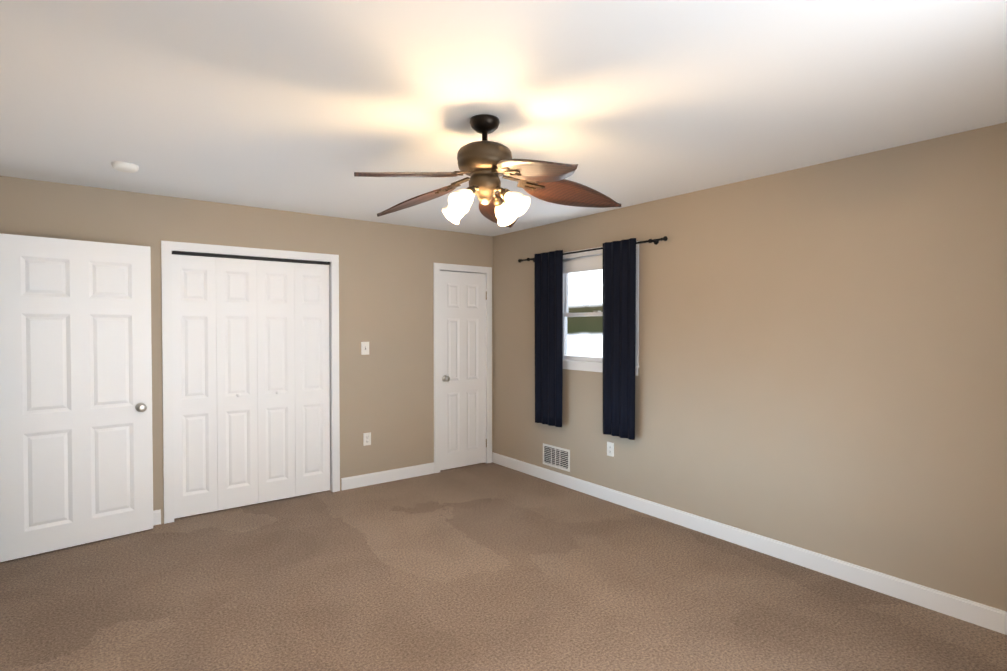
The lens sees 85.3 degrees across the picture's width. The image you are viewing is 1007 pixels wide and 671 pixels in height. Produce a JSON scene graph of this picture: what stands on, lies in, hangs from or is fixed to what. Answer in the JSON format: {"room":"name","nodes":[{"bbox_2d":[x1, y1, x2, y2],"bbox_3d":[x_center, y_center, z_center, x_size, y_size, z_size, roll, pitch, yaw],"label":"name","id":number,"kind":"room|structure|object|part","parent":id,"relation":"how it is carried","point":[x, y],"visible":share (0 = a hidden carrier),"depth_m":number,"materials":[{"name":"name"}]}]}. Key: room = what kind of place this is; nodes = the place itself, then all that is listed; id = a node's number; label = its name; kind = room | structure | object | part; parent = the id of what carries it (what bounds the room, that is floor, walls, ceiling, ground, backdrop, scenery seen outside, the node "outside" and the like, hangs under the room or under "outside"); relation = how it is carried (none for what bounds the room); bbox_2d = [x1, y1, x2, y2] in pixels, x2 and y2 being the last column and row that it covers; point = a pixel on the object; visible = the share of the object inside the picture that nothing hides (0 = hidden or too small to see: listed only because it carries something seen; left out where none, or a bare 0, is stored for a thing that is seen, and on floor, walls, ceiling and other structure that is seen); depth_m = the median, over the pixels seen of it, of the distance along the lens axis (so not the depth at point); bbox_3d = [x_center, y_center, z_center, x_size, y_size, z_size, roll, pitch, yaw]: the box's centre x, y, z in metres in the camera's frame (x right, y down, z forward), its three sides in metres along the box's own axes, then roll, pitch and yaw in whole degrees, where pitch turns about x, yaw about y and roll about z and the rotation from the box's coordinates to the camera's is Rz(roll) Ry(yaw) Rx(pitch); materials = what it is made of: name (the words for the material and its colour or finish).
{"room":"empty bedroom","nodes":[
{"label":"empty bedroom","id":0,"kind":"room"},
{"bbox_2d":[0,176,492,523],"bbox_3d":[-1.719,0.171,4.763,4.180,2.440,0.120,-1,1,-37],"label":"wall","id":1,"kind":"structure","parent":0,"point":[386,392],"depth_m":4.95,"materials":[{"name":"paint"}]},
{"bbox_2d":[0,233,152,561],"bbox_3d":[-2.859,0.382,3.668,0.844,2.030,0.186,-1,1,-37],"label":"entry door","id":2,"kind":"structure","parent":1,"relation":"in","point":[76,453],"depth_m":3.62,"materials":[{"name":"white painted wood"},{"name":"satin nickel"}]},
{"bbox_2d":[153,509,160,525],"bbox_3d":[-2.899,1.354,3.801,0.875,0.107,0.013,-1,1,-37],"label":"baseboard","id":3,"kind":"structure","parent":1,"relation":"attached to","point":[157,513],"depth_m":4.05,"materials":[{"name":"white wood"}]},
{"bbox_2d":[172,254,257,518],"bbox_3d":[-2.260,0.386,4.309,0.598,2.002,0.063,-1,1,-37],"label":"bifold closet door","id":4,"kind":"structure","parent":1,"relation":"in","point":[215,394],"depth_m":4.30,"materials":[{"name":"white wood"}]},
{"bbox_2d":[161,241,339,523],"bbox_3d":[-2.036,0.343,4.514,1.340,2.105,0.136,-1,1,-37],"label":"door frame","id":5,"kind":"structure","parent":1,"relation":"attached to","point":[169,249],"depth_m":4.29,"materials":[{"name":"white wood"}]},
{"bbox_2d":[257,260,329,502],"bbox_3d":[-1.782,0.380,4.672,0.598,2.002,0.063,-1,1,-37],"label":"bifold closet door","id":6,"kind":"structure","parent":1,"relation":"in","point":[293,378],"depth_m":4.66,"materials":[{"name":"white wood"}]},
{"bbox_2d":[361,342,368,354],"bbox_3d":[-1.268,0.117,5.019,0.075,0.118,0.016,-1,1,-37],"label":"light switch","id":7,"kind":"object","parent":1,"relation":"attached to","point":[364,348],"visible":1,"depth_m":5.02,"materials":[{"name":"white plastic"}]},
{"bbox_2d":[363,432,370,445],"bbox_3d":[-1.258,0.957,5.045,0.072,0.115,0.010,-1,1,-37],"label":"electrical outlet","id":8,"kind":"object","parent":1,"relation":"attached to","point":[366,438],"visible":1,"depth_m":5.04,"materials":[{"name":"white plastic"}]},
{"bbox_2d":[341,462,433,489],"bbox_3d":[-1.074,1.331,5.189,0.950,0.107,0.013,-1,1,-37],"label":"baseboard","id":9,"kind":"structure","parent":1,"relation":"attached to","point":[352,482],"depth_m":5.16,"materials":[{"name":"white wood"}]},
{"bbox_2d":[433,263,491,472],"bbox_3d":[-0.448,0.323,5.721,0.710,2.105,0.136,-1,1,-37],"label":"door frame","id":10,"kind":"structure","parent":1,"relation":"attached to","point":[439,267],"depth_m":5.56,"materials":[{"name":"white wood"}]},
{"bbox_2d":[440,271,486,469],"bbox_3d":[-0.408,0.354,5.675,0.582,2.020,0.098,-1,1,-37],"label":"door","id":11,"kind":"structure","parent":1,"relation":"in","point":[463,299],"depth_m":5.68,"materials":[{"name":"white wood"}]},
{"bbox_2d":[0,462,1006,670],"bbox_3d":[-0.072,1.452,2.618,4.180,0.050,5.560,-1,1,-37],"label":"floor","id":12,"kind":"structure","parent":0,"point":[492,566],"depth_m":2.95,"materials":[{"name":"carpet"}]},
{"bbox_2d":[0,0,1006,235],"bbox_3d":[-0.072,-1.053,2.577,4.180,0.080,5.560,-1,1,-37],"label":"ceiling","id":13,"kind":"structure","parent":0,"point":[307,106],"depth_m":2.26,"materials":[{"name":"white paint"}]},
{"bbox_2d":[111,161,138,172],"bbox_3d":[-2.269,-1.005,3.278,0.136,0.038,0.136,-1,1,-37],"label":"smoke detector","id":14,"kind":"object","parent":13,"relation":"attached to","point":[127,167],"visible":1,"depth_m":3.24,"materials":[{"name":"white plastic"}]},
{"bbox_2d":[354,114,620,227],"bbox_3d":[-0.105,-0.776,2.523,1.250,0.472,1.281,-1,1,-37],"label":"ceiling fan","id":15,"kind":"object","parent":13,"relation":"hanging from","point":[485,164],"visible":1,"depth_m":2.51,"materials":[{"name":"brown wood"}]},
{"bbox_3d":[-0.367,-0.686,2.319,0.584,0.130,0.223,-1,1,-37],"label":"blade","id":16,"kind":"part","parent":15,"relation":"part of","materials":[{"name":"brown wood"}]},
{"bbox_3d":[-0.413,-0.693,2.755,0.258,0.130,0.542,-1,1,-37],"label":"blade","id":17,"kind":"part","parent":15,"relation":"part of","materials":[{"name":"brown wood"}]},
{"bbox_3d":[-0.015,-0.696,2.934,0.448,0.130,0.399,-1,1,-37],"label":"blade","id":18,"kind":"part","parent":15,"relation":"part of","materials":[{"name":"brown wood"}]},
{"bbox_3d":[0.115,-0.684,2.254,0.224,0.130,0.585,-1,1,-37],"label":"blade","id":19,"kind":"part","parent":15,"relation":"part of","materials":[{"name":"brown wood"}]},
{"bbox_3d":[0.281,-0.691,2.623,0.517,0.130,0.306,-1,1,-37],"label":"blade","id":20,"kind":"part","parent":15,"relation":"part of","materials":[{"name":"brown wood"}]},
{"bbox_2d":[493,122,1006,610],"bbox_3d":[1.580,0.188,3.779,0.120,2.440,5.440,-1,1,-37],"label":"wall","id":21,"kind":"structure","parent":0,"point":[823,358],"depth_m":3.26,"materials":[{"name":"paint"}]},
{"bbox_2d":[543,443,569,471],"bbox_3d":[0.489,1.141,5.120,0.012,0.200,0.370,-1,1,-37],"label":"air vent","id":22,"kind":"object","parent":21,"relation":"in","point":[556,457],"visible":1,"depth_m":5.11,"materials":[{"name":"white metal"}]},
{"bbox_2d":[518,236,667,262],"bbox_3d":[0.702,-0.728,4.742,0.094,0.044,1.748,-1,1,-37],"label":"curtain rod","id":23,"kind":"object","parent":21,"relation":"attached to","point":[656,241],"visible":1,"depth_m":4.57,"materials":[{"name":"black metal"}]},
{"bbox_2d":[534,250,562,426],"bbox_3d":[0.408,0.029,5.046,0.037,1.595,0.381,-1,1,-37],"label":"curtain","id":24,"kind":"object","parent":23,"relation":"hanging from","point":[548,286],"visible":1,"depth_m":5.02,"materials":[{"name":"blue fabric"}]},
{"bbox_2d":[603,238,635,439],"bbox_3d":[0.916,0.028,4.376,0.036,1.570,0.351,-1,1,-37],"label":"curtain","id":25,"kind":"object","parent":23,"relation":"hanging from","point":[619,300],"visible":1,"depth_m":4.38,"materials":[{"name":"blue fabric"}]},
{"bbox_2d":[563,241,638,375],"bbox_3d":[0.809,-0.221,4.757,0.155,1.065,1.000,-1,1,-37],"label":"window","id":26,"kind":"structure","parent":21,"relation":"in","point":[588,263],"depth_m":4.83,"materials":[{"name":"white"}]},
{"bbox_2d":[607,442,613,456],"bbox_3d":[0.896,0.954,4.584,0.010,0.115,0.072,-1,1,-37],"label":"electrical outlet","id":27,"kind":"object","parent":21,"relation":"attached to","point":[610,448],"visible":1,"depth_m":4.58,"materials":[{"name":"white plastic"}]},
{"bbox_2d":[492,452,1006,634],"bbox_3d":[1.491,1.354,3.806,0.013,0.107,5.320,-1,1,-37],"label":"baseboard","id":28,"kind":"structure","parent":21,"relation":"attached to","point":[982,615],"depth_m":3.37,"materials":[{"name":"white wood"}]},
{"label":"outside","id":29,"kind":"structure","parent":0,"visible":0},
{"bbox_2d":[567,269,602,357],"bbox_3d":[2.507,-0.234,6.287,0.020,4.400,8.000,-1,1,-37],"label":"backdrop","id":30,"kind":"structure","parent":29,"point":[584,288],"depth_m":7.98,"materials":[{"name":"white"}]}
]}

